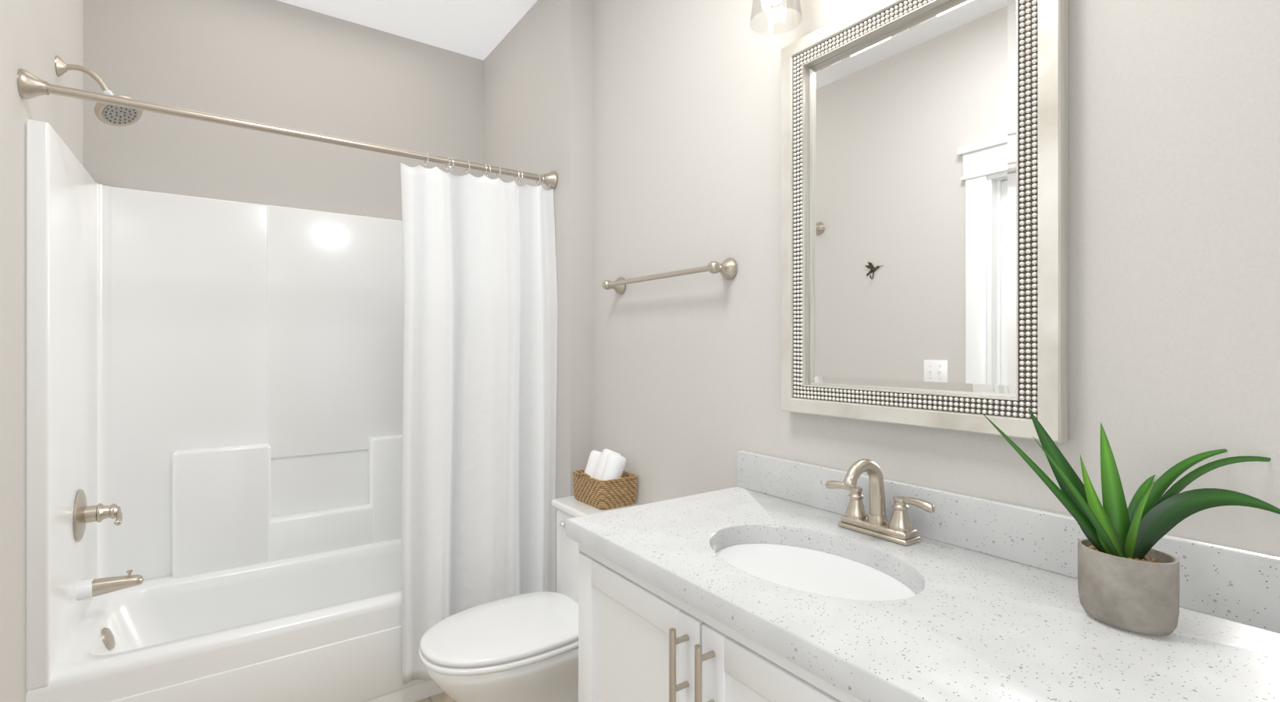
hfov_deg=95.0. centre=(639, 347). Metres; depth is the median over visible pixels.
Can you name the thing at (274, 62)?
wall
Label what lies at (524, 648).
toilet
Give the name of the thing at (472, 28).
ceiling
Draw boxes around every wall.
[0,0,82,701]
[82,0,483,220]
[483,0,592,593]
[592,0,1279,558]
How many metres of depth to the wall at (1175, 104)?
1.07 m
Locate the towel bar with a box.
[601,258,737,295]
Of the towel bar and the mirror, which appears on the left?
the towel bar
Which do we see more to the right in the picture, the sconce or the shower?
the sconce
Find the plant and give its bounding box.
[980,408,1279,636]
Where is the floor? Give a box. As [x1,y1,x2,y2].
[414,692,455,701]
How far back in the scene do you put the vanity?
0.95 m
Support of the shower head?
attached to the wall at (33, 33)
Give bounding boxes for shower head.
[54,55,142,126]
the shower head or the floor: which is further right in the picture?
the floor
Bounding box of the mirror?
[781,0,1069,443]
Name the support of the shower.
on the floor
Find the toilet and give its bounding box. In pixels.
[419,495,638,701]
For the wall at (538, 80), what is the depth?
2.33 m
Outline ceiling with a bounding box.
[277,0,537,60]
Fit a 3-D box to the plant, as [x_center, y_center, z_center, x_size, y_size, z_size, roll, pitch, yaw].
[0.710,0.239,0.827,0.430,0.300,0.109,0,0,5]
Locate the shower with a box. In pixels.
[25,119,444,701]
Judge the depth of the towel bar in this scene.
1.75 m
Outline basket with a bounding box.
[572,448,637,509]
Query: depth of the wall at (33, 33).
1.48 m
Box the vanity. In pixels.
[565,450,1279,701]

